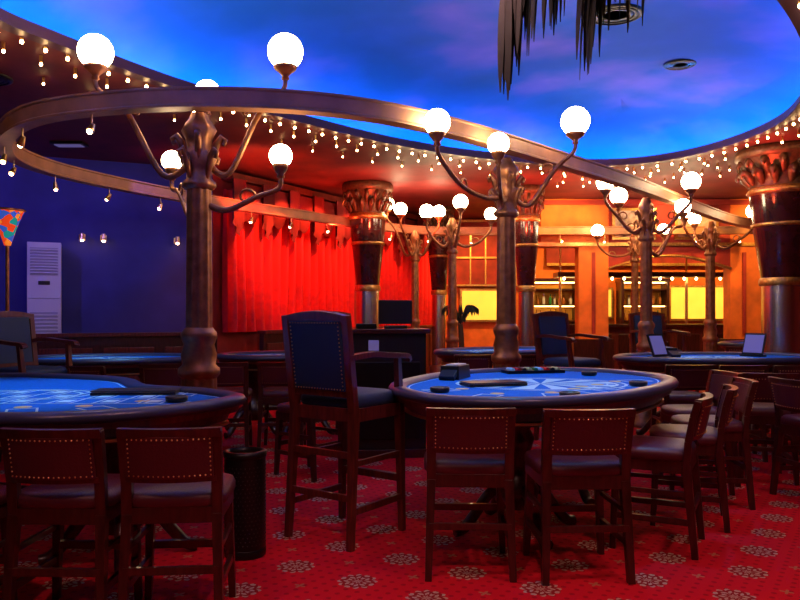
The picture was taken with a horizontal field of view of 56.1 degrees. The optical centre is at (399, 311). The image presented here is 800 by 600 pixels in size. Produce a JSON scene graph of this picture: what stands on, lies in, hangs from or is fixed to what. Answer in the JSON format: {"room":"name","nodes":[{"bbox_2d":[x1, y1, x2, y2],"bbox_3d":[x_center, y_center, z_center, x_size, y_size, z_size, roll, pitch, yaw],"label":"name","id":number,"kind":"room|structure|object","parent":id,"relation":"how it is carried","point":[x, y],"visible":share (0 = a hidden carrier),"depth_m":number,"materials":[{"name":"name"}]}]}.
{"room":"games hall","nodes":[
{"label":"games hall","id":0,"kind":"room"},
{"bbox_2d":[0,155,185,332],"bbox_3d":[-4.894,-0.800,10.146,4.615,4.400,0.100,0,0,-23],"label":"wall","id":1,"kind":"structure","parent":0,"point":[134,280],"depth_m":10.42,"materials":[{"name":"blue paint"}]},
{"bbox_2d":[79,233,84,241],"bbox_3d":[-4.328,-1.012,10.209,0.080,0.117,0.155,0,0,-23],"label":"wall spotlight","id":2,"kind":"object","parent":1,"relation":"attached to","point":[81,236],"depth_m":10.15,"materials":[{"name":"silver metal"}]},
{"bbox_2d":[100,234,106,241],"bbox_3d":[-4.078,-1.012,10.315,0.080,0.117,0.155,0,0,-23],"label":"wall spotlight","id":3,"kind":"object","parent":1,"relation":"attached to","point":[103,237],"depth_m":10.26,"materials":[{"name":"silver metal"}]},
{"bbox_2d":[174,237,179,244],"bbox_3d":[-3.178,-1.012,10.696,0.080,0.117,0.155,0,0,-23],"label":"wall spotlight","id":4,"kind":"object","parent":1,"relation":"attached to","point":[176,240],"depth_m":10.64,"materials":[{"name":"silver metal"}]},
{"bbox_2d":[212,171,416,386],"bbox_3d":[-1.068,-0.800,14.025,0.100,4.400,6.921,0,0,30],"label":"wall","id":5,"kind":"structure","parent":0,"point":[230,341],"depth_m":11.14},
{"bbox_2d":[384,209,427,258],"bbox_3d":[0.106,-1.570,15.465,0.320,0.940,2.682,0,0,30],"label":"curtain valance","id":6,"kind":"object","parent":5,"relation":"hanging from","point":[408,219],"visible":0.3,"depth_m":15.15,"materials":[{"name":"red fabric"}]},
{"bbox_2d":[379,233,431,325],"bbox_3d":[0.036,-0.750,15.505,0.229,2.100,2.561,0,0,30],"label":"window curtain","id":7,"kind":"object","parent":6,"relation":"hanging from","point":[395,277],"visible":0.34,"depth_m":15.43,"materials":[{"name":"red fabric"}]},
{"bbox_2d":[0,0,799,158],"bbox_3d":[0.789,-2.450,6.683,6.089,0.660,10.388,0,0,42],"label":"ceiling","id":8,"kind":"structure","parent":0,"point":[429,55],"depth_m":7.89,"materials":[{"name":"blue paint"}]},
{"bbox_2d":[1,42,4,52],"bbox_3d":[-3.025,-2.058,5.717,0.239,0.083,0.104,0,0,41],"label":"string lights","id":9,"kind":"object","parent":8,"relation":"hanging from","point":[2,43],"depth_m":5.82,"materials":[{"name":"beige glass"}]},
{"bbox_2d":[39,55,42,65],"bbox_3d":[-2.881,-2.058,6.013,0.249,0.083,0.116,0,0,41],"label":"string lights","id":10,"kind":"object","parent":8,"relation":"hanging from","point":[40,56],"depth_m":6.13,"materials":[{"name":"beige glass"}]},
{"bbox_2d":[73,67,76,77],"bbox_3d":[-2.739,-2.058,6.314,0.265,0.083,0.136,0,0,41],"label":"string lights","id":11,"kind":"object","parent":8,"relation":"hanging from","point":[74,68],"depth_m":6.43,"materials":[{"name":"beige glass"}]},
{"bbox_2d":[105,69,109,87],"bbox_3d":[-2.527,-2.058,6.484,0.494,0.083,0.251,0,0,41],"label":"string lights","id":12,"kind":"object","parent":8,"relation":"hanging from","point":[108,70],"depth_m":6.74,"materials":[{"name":"beige glass"}]},
{"bbox_2d":[245,113,250,126],"bbox_3d":[-1.598,-2.058,7.880,0.462,0.083,0.319,0,0,41],"label":"string lights","id":13,"kind":"object","parent":8,"relation":"hanging from","point":[249,114],"depth_m":8.13,"materials":[{"name":"beige glass"}]},
{"bbox_2d":[221,172,350,248],"bbox_3d":[-1.653,-1.570,12.405,0.320,0.940,3.513,0,0,30],"label":"curtain valance","id":14,"kind":"object","parent":8,"relation":"hanging from","point":[289,196],"visible":0.59,"depth_m":12.00,"materials":[{"name":"red fabric"}]},
{"bbox_2d":[222,189,354,332],"bbox_3d":[-1.723,-0.750,12.445,0.230,2.100,3.391,0,0,30],"label":"window curtain","id":15,"kind":"object","parent":14,"relation":"hanging from","point":[264,280],"visible":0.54,"depth_m":11.98,"materials":[{"name":"red fabric"}]},
{"bbox_2d":[0,0,799,166],"bbox_3d":[0.790,-2.125,6.687,5.988,0.100,10.315,0,0,41],"label":"trim","id":16,"kind":"structure","parent":8,"relation":"attached to","point":[9,22],"depth_m":8.38,"materials":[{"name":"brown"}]},
{"bbox_2d":[596,3,641,25],"bbox_3d":[2.000,-2.749,6.950,0.500,0.022,0.500,0,0,0],"label":"ceiling vent","id":17,"kind":"object","parent":8,"relation":"in","point":[634,14],"depth_m":6.93,"materials":[{"name":"silver metal"}]},
{"bbox_2d":[663,59,696,69],"bbox_3d":[3.100,-2.734,8.300,0.360,0.022,0.360,0,0,0],"label":"ceiling vent","id":18,"kind":"object","parent":8,"relation":"in","point":[678,64],"depth_m":8.28,"materials":[{"name":"silver metal"}]},
{"bbox_2d":[679,159,686,172],"bbox_3d":[3.947,-2.058,10.374,0.359,0.083,0.920,0,0,41],"label":"string lights","id":19,"kind":"object","parent":8,"relation":"hanging from","point":[680,167],"depth_m":10.63,"materials":[{"name":"beige glass"}]},
{"bbox_2d":[698,156,708,165],"bbox_3d":[4.053,-2.058,10.027,0.149,0.083,0.697,0,0,41],"label":"string lights","id":20,"kind":"object","parent":8,"relation":"hanging from","point":[698,156],"depth_m":10.24,"materials":[{"name":"beige glass"}]},
{"bbox_2d":[0,390,799,599],"bbox_3d":[1.500,1.450,7.250,17.000,0.100,19.500,0,0,0],"label":"floor","id":21,"kind":"structure","parent":0,"point":[759,559],"depth_m":4.33,"materials":[{"name":"carpet"}]},
{"bbox_2d":[0,484,17,599],"bbox_3d":[-2.007,0.948,3.211,0.475,0.907,0.563,0,0,7],"label":"bar stool","id":22,"kind":"object","parent":21,"relation":"on","point":[3,495],"visible":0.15,"depth_m":3.37,"materials":[{"name":"brown wood"}]},
{"bbox_2d":[0,207,25,310],"bbox_3d":[-4.020,0.175,7.680,0.350,2.450,0.350,0,0,0],"label":"floor lamp","id":23,"kind":"object","parent":21,"relation":"on","point":[10,218],"visible":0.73,"depth_m":7.64,"materials":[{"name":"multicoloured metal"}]},
{"bbox_2d":[0,311,79,449],"bbox_3d":[-3.346,0.696,6.758,0.628,1.412,0.605,0,0,27],"label":"high chair","id":24,"kind":"object","parent":21,"relation":"on","point":[18,340],"visible":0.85,"depth_m":6.86,"materials":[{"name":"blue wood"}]},
{"bbox_2d":[27,242,61,332],"bbox_3d":[-4.700,0.245,9.920,0.500,2.310,0.400,0,0,-23],"label":"air conditioner","id":25,"kind":"object","parent":21,"relation":"on","point":[44,259],"visible":0.55,"depth_m":9.78,"materials":[{"name":"white plastic"}]},
{"bbox_2d":[0,427,142,599],"bbox_3d":[-1.481,0.948,3.411,0.466,0.907,0.552,0,0,2],"label":"bar stool","id":26,"kind":"object","parent":21,"relation":"on","point":[65,470],"visible":0.98,"depth_m":3.23,"materials":[{"name":"brown wood"}]},
{"bbox_2d":[62,366,105,374],"bbox_3d":[-2.906,0.948,7.101,0.475,0.907,0.563,0,0,6],"label":"bar stool","id":27,"kind":"object","parent":21,"relation":"on","point":[92,370],"visible":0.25,"depth_m":6.83,"materials":[{"name":"brown wood"}]},
{"bbox_2d":[38,353,181,378],"bbox_3d":[-3.150,0.936,8.100,1.978,0.928,1.282,0,0,0],"label":"table","id":28,"kind":"object","parent":21,"relation":"on","point":[116,364],"visible":0.31,"depth_m":7.70,"materials":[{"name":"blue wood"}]},
{"bbox_2d":[0,373,246,572],"bbox_3d":[-2.435,0.936,4.693,3.080,0.928,2.386,0,0,0],"label":"table","id":29,"kind":"object","parent":21,"relation":"on","point":[27,400],"visible":0.67,"depth_m":4.11,"materials":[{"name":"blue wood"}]},
{"bbox_2d":[90,387,180,395],"bbox_3d":[-1.620,0.488,4.620,0.500,0.026,0.200,0,0,-6],"label":"tray","id":30,"kind":"object","parent":29,"relation":"on","point":[154,390],"visible":0.97,"depth_m":4.54,"materials":[{"name":"black plastic"}]},
{"bbox_2d":[165,395,187,402],"bbox_3d":[-1.250,0.485,4.200,0.124,0.032,0.122,0,0,0],"label":"ashtray","id":31,"kind":"object","parent":29,"relation":"on","point":[170,398],"visible":1,"depth_m":4.16,"materials":[{"name":"black plastic"}]},
{"bbox_2d":[36,332,217,380],"bbox_3d":[-4.675,0.838,9.550,4.616,1.125,0.160,0,0,-23],"label":"wainscot","id":32,"kind":"structure","parent":21,"relation":"on","point":[129,342],"depth_m":9.89,"materials":[{"name":"brown wood"}]},
{"bbox_2d":[139,364,181,385],"bbox_3d":[-2.295,0.948,7.400,0.475,0.907,0.563,0,0,-7],"label":"bar stool","id":33,"kind":"object","parent":21,"relation":"on","point":[153,374],"visible":0.41,"depth_m":7.15,"materials":[{"name":"brown wood"}]},
{"bbox_2d":[116,426,235,599],"bbox_3d":[-1.005,0.948,3.431,0.466,0.907,0.552,0,0,-5],"label":"bar stool","id":34,"kind":"object","parent":21,"relation":"on","point":[177,474],"visible":1,"depth_m":3.25,"materials":[{"name":"brown wood"}]},
{"bbox_2d":[77,33,302,388],"bbox_3d":[-1.451,-0.302,5.515,1.603,3.405,0.920,0,0,19],"label":"lamp post","id":35,"kind":"object","parent":21,"relation":"on","point":[198,368],"visible":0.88,"depth_m":5.24,"materials":[{"name":"brown metal"}]},
{"bbox_2d":[216,362,252,446],"bbox_3d":[-1.744,0.948,7.601,0.475,0.907,0.563,0,0,-6],"label":"bar stool","id":36,"kind":"object","parent":21,"relation":"on","point":[232,374],"visible":0.59,"depth_m":7.41,"materials":[{"name":"brown wood"}]},
{"bbox_2d":[223,447,266,560],"bbox_3d":[-0.895,1.097,4.330,0.248,0.605,0.248,0,0,0],"label":"waste bin","id":37,"kind":"object","parent":21,"relation":"on","point":[247,465],"visible":0.73,"depth_m":4.23,"materials":[{"name":"black metal"}]},
{"bbox_2d":[217,350,334,437],"bbox_3d":[-1.400,0.936,8.700,1.446,0.928,1.134,0,0,0],"label":"table","id":38,"kind":"object","parent":21,"relation":"on","point":[252,357],"visible":0.39,"depth_m":8.50,"materials":[{"name":"brown wood"}]},
{"bbox_2d":[257,362,306,446],"bbox_3d":[-1.197,0.948,7.650,0.475,0.907,0.563,0,0,-2],"label":"bar stool","id":39,"kind":"object","parent":21,"relation":"on","point":[269,373],"visible":0.65,"depth_m":7.46,"materials":[{"name":"brown wood"}]},
{"bbox_2d":[274,400,347,481],"bbox_3d":[-0.740,0.948,6.471,0.563,0.907,0.475,0,0,37],"label":"bar stool","id":40,"kind":"object","parent":21,"relation":"on","point":[283,409],"visible":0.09,"depth_m":6.39,"materials":[{"name":"brown wood"}]},
{"bbox_2d":[257,325,431,387],"bbox_3d":[-0.567,0.838,13.794,0.161,1.125,6.021,0,0,30],"label":"wainscot","id":41,"kind":"structure","parent":21,"relation":"on","point":[269,340],"depth_m":11.43,"materials":[{"name":"brown wood"}]},
{"bbox_2d":[281,310,411,551],"bbox_3d":[-0.341,0.696,4.745,0.605,1.412,0.628,0,0,36],"label":"high chair","id":42,"kind":"object","parent":21,"relation":"on","point":[320,357],"visible":1,"depth_m":4.57,"materials":[{"name":"red wood"}]},
{"bbox_2d":[342,180,392,327],"bbox_3d":[-0.530,-0.347,12.300,0.843,3.495,0.843,0,0,0],"label":"decorative column","id":43,"kind":"structure","parent":21,"relation":"on","point":[367,202],"depth_m":12.09,"materials":[{"name":"red wood"}]},
{"bbox_2d":[0,86,752,234],"bbox_3d":[0.822,-1.470,10.332,5.193,0.140,11.969,0,0,39],"label":"beam","id":44,"kind":"structure","parent":43,"relation":"attached to","point":[28,116],"depth_m":5.93,"materials":[{"name":"orange metal"}]},
{"bbox_2d":[0,147,6,163],"label":"track spotlights","id":45,"kind":"object","parent":44,"relation":"attached to","point":[3,160],"depth_m":6.33,"materials":[{"name":"gold metal"}]},
{"bbox_2d":[8,160,16,175],"label":"track spotlights","id":46,"kind":"object","parent":44,"relation":"attached to","point":[12,172],"depth_m":6.90,"materials":[{"name":"gold metal"}]},
{"bbox_2d":[16,128,25,147],"label":"track spotlights","id":47,"kind":"object","parent":44,"relation":"attached to","point":[21,142],"depth_m":5.70,"materials":[{"name":"gold metal"}]},
{"bbox_2d":[53,176,58,190],"label":"track spotlights","id":48,"kind":"object","parent":44,"relation":"attached to","point":[55,186],"depth_m":7.71,"materials":[{"name":"gold metal"}]},
{"bbox_2d":[85,114,94,134],"label":"track spotlights","id":49,"kind":"object","parent":44,"relation":"attached to","point":[89,129],"depth_m":5.29,"materials":[{"name":"gold metal"}]},
{"bbox_2d":[105,188,111,200],"label":"track spotlights","id":50,"kind":"object","parent":44,"relation":"attached to","point":[107,198],"depth_m":8.46,"materials":[{"name":"gold metal"}]},
{"bbox_2d":[157,198,162,209],"label":"track spotlights","id":51,"kind":"object","parent":44,"relation":"attached to","point":[159,206],"depth_m":9.18,"materials":[{"name":"gold metal"}]},
{"bbox_2d":[347,300,430,458],"bbox_3d":[-0.160,0.640,7.450,0.860,1.520,0.580,0,0,-6],"label":"desk","id":52,"kind":"object","parent":21,"relation":"on","point":[376,436],"visible":0.6,"depth_m":7.20,"materials":[{"name":"black wood"}]},
{"bbox_2d":[385,199,444,327],"bbox_3d":[0.186,-0.269,12.713,1.069,3.337,0.640,0,0,-25],"label":"lamp post","id":53,"kind":"object","parent":21,"relation":"on","point":[400,209],"visible":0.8,"depth_m":12.83,"materials":[{"name":"brown metal"}]},
{"bbox_2d":[423,206,454,372],"bbox_3d":[0.780,-0.347,15.100,0.645,3.495,0.645,0,0,0],"label":"decorative column","id":54,"kind":"structure","parent":21,"relation":"on","point":[438,256],"depth_m":14.96,"materials":[{"name":"red wood"}]},
{"bbox_2d":[419,194,495,347],"bbox_3d":[0.875,-0.154,11.086,1.170,3.107,0.592,0,0,0],"label":"lamp post","id":55,"kind":"object","parent":21,"relation":"on","point":[460,201],"visible":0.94,"depth_m":11.14,"materials":[{"name":"brown metal"}]},
{"bbox_2d":[441,305,478,346],"bbox_3d":[0.997,0.640,12.400,0.581,1.520,0.579,0,0,22],"label":"potted palm","id":56,"kind":"object","parent":21,"relation":"on","point":[463,315],"visible":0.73,"depth_m":12.37,"materials":[{"name":"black plant"}]},
{"bbox_2d":[424,407,516,582],"bbox_3d":[0.373,0.948,4.108,0.493,0.907,0.584,0,0,2],"label":"bar stool","id":57,"kind":"object","parent":21,"relation":"on","point":[467,447],"visible":1,"depth_m":3.91,"materials":[{"name":"brown wood"}]},
{"bbox_2d":[454,355,492,368],"bbox_3d":[0.851,0.948,8.900,0.475,0.907,0.563,0,0,0],"label":"bar stool","id":58,"kind":"object","parent":21,"relation":"on","point":[474,361],"visible":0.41,"depth_m":8.65,"materials":[{"name":"brown wood"}]},
{"bbox_2d":[433,346,545,364],"bbox_3d":[1.300,0.936,9.750,1.918,0.928,1.122,0,0,-26],"label":"table","id":59,"kind":"object","parent":21,"relation":"on","point":[446,355],"visible":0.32,"depth_m":9.29,"materials":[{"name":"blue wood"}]},
{"bbox_2d":[424,106,589,367],"bbox_3d":[0.757,-0.228,6.457,1.972,3.257,0.816,0,0,-40],"label":"lamp post","id":60,"kind":"object","parent":21,"relation":"on","point":[506,190],"visible":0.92,"depth_m":6.76,"materials":[{"name":"brown metal"}]},
{"bbox_2d":[519,355,536,366],"bbox_3d":[1.395,0.948,8.900,0.475,0.907,0.563,0,0,5],"label":"bar stool","id":61,"kind":"object","parent":21,"relation":"on","point":[526,360],"visible":0.2,"depth_m":8.64,"materials":[{"name":"brown leather"}]},
{"bbox_2d":[515,184,544,345],"bbox_3d":[2.120,-0.347,12.600,0.620,3.495,0.620,0,0,0],"label":"decorative column","id":62,"kind":"structure","parent":21,"relation":"on","point":[527,222],"depth_m":12.46,"materials":[{"name":"red wood"}]},
{"bbox_2d":[388,367,678,549],"bbox_3d":[0.944,0.936,5.316,1.800,0.928,2.582,0,0,32],"label":"table","id":63,"kind":"object","parent":21,"relation":"on","point":[610,388],"visible":0.67,"depth_m":4.70,"materials":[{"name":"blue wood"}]},
{"bbox_2d":[430,386,449,392],"bbox_3d":[0.250,0.485,4.700,0.124,0.032,0.122,0,0,0],"label":"ashtray","id":64,"kind":"object","parent":63,"relation":"on","point":[436,389],"visible":1,"depth_m":4.66,"materials":[{"name":"black plastic"}]},
{"bbox_2d":[438,363,469,380],"bbox_3d":[0.406,0.451,5.668,0.154,0.112,0.354,0,0,23],"label":"shoe","id":65,"kind":"object","parent":63,"relation":"on","point":[453,371],"visible":1,"depth_m":5.57,"materials":[{"name":"black plastic"}]},
{"bbox_2d":[459,379,526,386],"bbox_3d":[0.640,0.488,5.150,0.420,0.026,0.200,0,0,-17],"label":"folder","id":66,"kind":"object","parent":63,"relation":"on","point":[507,382],"visible":1,"depth_m":5.08,"materials":[{"name":"black plastic"}]},
{"bbox_2d":[501,366,564,373],"bbox_3d":[1.100,0.479,6.200,0.500,0.045,0.160,0,0,-14],"label":"tray","id":67,"kind":"object","parent":63,"relation":"on","point":[525,370],"visible":1,"depth_m":6.14,"materials":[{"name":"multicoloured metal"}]},
{"bbox_2d":[559,391,579,395],"bbox_3d":[1.000,0.485,4.420,0.124,0.032,0.122,0,0,0],"label":"ashtray","id":68,"kind":"object","parent":63,"relation":"on","point":[561,393],"visible":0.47,"depth_m":4.39,"materials":[{"name":"black plastic"}]},
{"bbox_2d":[581,371,596,375],"bbox_3d":[1.500,0.485,5.950,0.124,0.032,0.122,0,0,0],"label":"ashtray","id":69,"kind":"object","parent":63,"relation":"on","point":[586,373],"visible":1,"depth_m":5.91,"materials":[{"name":"black plastic"}]},
{"bbox_2d":[629,380,647,385],"bbox_3d":[1.620,0.485,5.100,0.124,0.032,0.122,0,0,0],"label":"ashtray","id":70,"kind":"object","parent":63,"relation":"on","point":[632,382],"visible":0.98,"depth_m":5.06,"materials":[{"name":"black plastic"}]},
{"bbox_2d":[498,0,644,99],"bbox_3d":[1.818,-0.289,2.069,2.847,3.378,2.185,0,0,0],"label":"fronds","id":71,"kind":"object","parent":21,"relation":"on","point":[511,12],"visible":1,"depth_m":3.02,"materials":[{"name":"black plant"}]},
{"bbox_2d":[532,311,610,440],"bbox_3d":[1.840,0.696,8.115,0.605,1.412,0.628,0,0,-35],"label":"high chair","id":72,"kind":"object","parent":21,"relation":"on","point":[553,339],"visible":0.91,"depth_m":8.19,"materials":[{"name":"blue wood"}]},
{"bbox_2d":[523,408,635,585],"bbox_3d":[0.959,0.948,4.067,0.502,0.907,0.595,0,0,-3],"label":"bar stool","id":73,"kind":"object","parent":21,"relation":"on","point":[579,447],"visible":1,"depth_m":3.87,"materials":[{"name":"brown wood"}]},
{"bbox_2d":[534,278,670,364],"bbox_3d":[4.375,0.330,16.700,3.150,2.140,0.450,0,0,0],"label":"bar shelf","id":74,"kind":"object","parent":21,"relation":"on","point":[664,288],"visible":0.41,"depth_m":16.79,"materials":[{"name":"brown wood"}]},
{"bbox_2d":[535,294,571,313],"label":"liquor bottles","id":75,"kind":"object","parent":74,"relation":"on","point":[570,302],"depth_m":16.68,"materials":[{"name":"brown glass"}]},
{"bbox_2d":[624,294,629,304],"label":"liquor bottles","id":76,"kind":"object","parent":74,"relation":"on","point":[628,300],"depth_m":16.71,"materials":[{"name":"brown glass"}]},
{"bbox_2d":[624,310,629,319],"label":"liquor bottles","id":77,"kind":"object","parent":74,"relation":"on","point":[625,315],"depth_m":16.63,"materials":[{"name":"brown glass"}]},
{"bbox_2d":[652,293,661,304],"label":"liquor bottles","id":78,"kind":"object","parent":74,"relation":"on","point":[653,299],"depth_m":16.67,"materials":[{"name":"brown glass"}]},
{"bbox_2d":[591,224,668,352],"bbox_3d":[4.020,-0.070,12.886,1.360,2.940,0.792,0,0,0],"label":"lamp post","id":79,"kind":"object","parent":21,"relation":"on","point":[597,230],"visible":0.52,"depth_m":13.05,"materials":[{"name":"brown metal"}]},
{"bbox_2d":[553,248,722,369],"bbox_3d":[5.900,-0.347,15.550,5.600,3.495,0.700,0,0,0],"label":"bar counter","id":80,"kind":"object","parent":21,"relation":"on","point":[620,333],"depth_m":15.32,"materials":[{"name":"red wood"}]},
{"bbox_2d":[596,172,700,427],"bbox_3d":[3.066,-0.156,9.346,1.307,3.112,0.708,0,0,0],"label":"lamp post","id":81,"kind":"object","parent":21,"relation":"on","point":[646,224],"visible":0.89,"depth_m":9.15,"materials":[{"name":"brown metal"}]},
{"bbox_2d":[538,199,760,368],"bbox_3d":[6.265,-0.345,14.000,7.430,3.490,0.400,0,0,0],"label":"wall","id":82,"kind":"structure","parent":21,"relation":"on","point":[739,263],"depth_m":13.85,"materials":[{"name":"orange paint"}]},
{"bbox_2d":[612,208,655,239],"bbox_3d":[4.300,-1.620,13.785,0.800,0.580,0.050,0,0,0],"label":"framed picture","id":83,"kind":"object","parent":82,"relation":"attached to","point":[631,217],"visible":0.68,"depth_m":13.76,"materials":[{"name":"beige paper"}]},
{"bbox_2d":[674,208,718,239],"bbox_3d":[5.450,-1.620,13.785,0.800,0.580,0.050,0,0,0],"label":"framed picture","id":84,"kind":"object","parent":82,"relation":"attached to","point":[703,222],"visible":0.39,"depth_m":13.76,"materials":[{"name":"beige paper"}]},
{"bbox_2d":[628,311,690,390],"bbox_3d":[3.446,0.696,10.018,0.605,1.412,0.628,0,0,-11],"label":"high chair","id":85,"kind":"object","parent":21,"relation":"on","point":[658,318],"visible":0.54,"depth_m":10.23,"materials":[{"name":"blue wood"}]},
{"bbox_2d":[609,392,713,559],"bbox_3d":[1.585,0.948,4.527,0.574,0.907,0.484,0,0,27],"label":"bar stool","id":86,"kind":"object","parent":21,"relation":"on","point":[652,453],"visible":0.91,"depth_m":4.34,"materials":[{"name":"brown wood"}]},
{"bbox_2d":[650,365,713,427],"bbox_3d":[2.718,0.948,7.250,0.475,0.907,0.563,0,0,1],"label":"bar stool","id":87,"kind":"object","parent":21,"relation":"on","point":[689,377],"visible":0.54,"depth_m":7.02,"materials":[{"name":"brown leather"}]},
{"bbox_2d":[649,384,738,532],"bbox_3d":[1.967,0.948,5.034,0.563,0.907,0.475,0,0,20],"label":"bar stool","id":88,"kind":"object","parent":21,"relation":"on","point":[711,443],"visible":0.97,"depth_m":4.82,"materials":[{"name":"brown wood"}]},
{"bbox_2d":[659,370,742,487],"bbox_3d":[2.490,0.948,6.206,0.563,0.907,0.475,0,0,-6],"label":"bar stool","id":89,"kind":"object","parent":21,"relation":"on","point":[716,378],"visible":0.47,"depth_m":6.24,"materials":[{"name":"brown wood"}]},
{"bbox_2d":[612,352,799,438],"bbox_3d":[3.500,0.936,8.300,2.320,0.928,1.380,0,0,-4],"label":"table","id":90,"kind":"object","parent":21,"relation":"on","point":[639,361],"visible":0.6,"depth_m":7.88,"materials":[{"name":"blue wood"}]},
{"bbox_2d":[646,334,671,357],"bbox_3d":[2.817,0.371,8.155,0.240,0.261,0.152,0,0,-34],"label":"display","id":91,"kind":"object","parent":90,"relation":"on","point":[656,342],"visible":0.83,"depth_m":8.15,"materials":[{"name":"black plastic"}]},
{"bbox_2d":[651,347,680,357],"bbox_3d":[3.010,0.451,8.467,0.154,0.112,0.354,0,0,-17],"label":"shoe","id":92,"kind":"object","parent":90,"relation":"on","point":[671,351],"visible":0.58,"depth_m":8.34,"materials":[{"name":"black plastic"}]},
{"bbox_2d":[740,333,766,356],"bbox_3d":[4.005,0.371,8.504,0.152,0.261,0.240,0,0,-38],"label":"display","id":93,"kind":"object","parent":90,"relation":"on","point":[754,343],"visible":1,"depth_m":8.50,"materials":[{"name":"black plastic"}]},
{"bbox_2d":[669,377,758,509],"bbox_3d":[2.320,0.948,5.544,0.563,0.907,0.475,0,0,6],"label":"bar stool","id":94,"kind":"object","parent":21,"relation":"on","point":[736,431],"visible":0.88,"depth_m":5.33,"materials":[{"name":"brown wood"}]},
{"bbox_2d":[679,206,751,392],"bbox_3d":[4.923,-0.133,11.579,1.105,3.065,0.820,0,0,37],"label":"lamp post","id":95,"kind":"object","parent":21,"relation":"on","point":[710,244],"visible":0.74,"depth_m":11.54,"materials":[{"name":"brown metal"}]},
{"bbox_2d":[717,340,743,351],"bbox_3d":[6.100,0.936,11.900,2.219,0.928,1.520,0,0,-16],"label":"table","id":96,"kind":"object","parent":21,"relation":"on","point":[737,343],"visible":0.15,"depth_m":11.69,"materials":[{"name":"brown wood"}]},
{"bbox_2d":[726,346,742,351],"bbox_3d":[4.978,0.948,10.855,0.475,0.907,0.563,0,0,27],"label":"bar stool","id":97,"kind":"object","parent":21,"relation":"on","point":[728,349],"visible":0.16,"depth_m":10.68,"materials":[{"name":"brown wood"}]},
{"bbox_2d":[712,365,768,461],"bbox_3d":[3.201,0.948,7.200,0.475,0.907,0.563,0,0,0],"label":"bar stool","id":98,"kind":"object","parent":21,"relation":"on","point":[734,368],"visible":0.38,"depth_m":6.96,"materials":[{"name":"brown wood"}]},
{"bbox_2d":[734,141,799,352],"bbox_3d":[4.950,-0.347,9.700,1.141,3.495,1.141,0,0,0],"label":"decorative column","id":99,"kind":"structure","parent":21,"relation":"on","point":[771,171],"depth_m":9.46,"materials":[{"name":"red wood"}]},
{"bbox_2d":[735,372,799,484],"bbox_3d":[3.039,0.948,6.301,0.475,0.907,0.563,0,0,11],"label":"bar stool","id":100,"kind":"object","parent":21,"relation":"on","point":[763,410],"visible":0.25,"depth_m":6.11,"materials":[{"name":"brown wood"}]},
{"bbox_2d":[752,365,799,457],"bbox_3d":[3.696,0.948,7.150,0.475,0.907,0.563,0,0,3],"label":"bar stool","id":101,"kind":"object","parent":21,"relation":"on","point":[776,368],"visible":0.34,"depth_m":6.96,"materials":[{"name":"brown wood"}]},
{"bbox_2d":[767,376,799,494],"bbox_3d":[3.101,0.948,5.589,0.563,0.907,0.475,0,0,-11],"label":"bar stool","id":102,"kind":"object","parent":21,"relation":"on","point":[785,392],"visible":1,"depth_m":5.66,"materials":[{"name":"brown wood"}]},
{"bbox_2d":[782,413,799,465],"bbox_3d":[3.614,0.948,6.450,0.475,0.907,0.563,0,0,6],"label":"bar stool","id":103,"kind":"object","parent":21,"relation":"on","point":[785,440],"visible":0.16,"depth_m":6.69,"materials":[{"name":"brown wood"}]},
{"bbox_2d":[0,28,799,218],"bbox_3d":[1.500,-2.100,7.250,17.000,0.001,19.500,0,0,0],"label":"ceiling","id":104,"kind":"structure","parent":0,"point":[114,139],"depth_m":9.94,"materials":[{"name":"red paint"}]},
{"bbox_2d":[0,73,13,85],"bbox_3d":[-3.700,-2.086,6.700,0.440,0.022,0.440,0,0,0],"label":"ceiling vent","id":105,"kind":"object","parent":104,"relation":"in","point":[5,80],"depth_m":6.75,"materials":[{"name":"black metal"}]},
{"bbox_2d":[49,141,88,146],"bbox_3d":[-4.100,-2.076,9.300,0.400,0.038,0.200,0,0,0],"label":"recessed light","id":106,"kind":"object","parent":104,"relation":"in","point":[54,143],"visible":1,"depth_m":9.23,"materials":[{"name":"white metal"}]},
{"bbox_2d":[446,219,722,367],"bbox_3d":[5.350,-0.800,17.050,9.300,4.400,0.100,0,0,0],"label":"wall","id":107,"kind":"structure","parent":0,"point":[476,334],"depth_m":17.00,"materials":[{"name":"orange paint"}]},
{"bbox_2d":[460,289,496,321],"bbox_3d":[1.850,-0.150,16.890,1.000,0.750,0.060,0,0,0],"label":"wall panel","id":108,"kind":"object","parent":107,"relation":"attached to","point":[485,300],"visible":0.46,"depth_m":16.86,"materials":[{"name":"yellow glass"}]},
{"bbox_2d":[446,220,517,286],"bbox_3d":[1.750,-1.320,16.875,1.900,1.500,0.130,0,0,0],"label":"lattice panel","id":109,"kind":"object","parent":107,"relation":"attached to","point":[476,266],"visible":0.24,"depth_m":16.86,"materials":[{"name":"glass"}]},
{"bbox_2d":[608,288,612,318],"bbox_3d":[4.400,-0.200,16.890,0.800,0.700,0.060,0,0,0],"label":"wall panel","id":110,"kind":"object","parent":107,"relation":"attached to","point":[610,290],"visible":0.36,"depth_m":16.86,"materials":[{"name":"yellow glass"}]},
{"bbox_2d":[546,248,705,265],"bbox_3d":[6.200,-1.495,16.905,5.800,0.910,0.110,0,0,0],"label":"lattice panel","id":111,"kind":"object","parent":107,"relation":"attached to","point":[552,254],"visible":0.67,"depth_m":16.90,"materials":[{"name":"glass"}]},
{"bbox_2d":[670,285,722,320],"bbox_3d":[6.700,-0.200,16.890,1.300,0.800,0.060,0,0,0],"label":"wall panel","id":112,"kind":"object","parent":107,"relation":"attached to","point":[696,293],"visible":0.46,"depth_m":16.86,"materials":[{"name":"yellow glass"}]}
]}

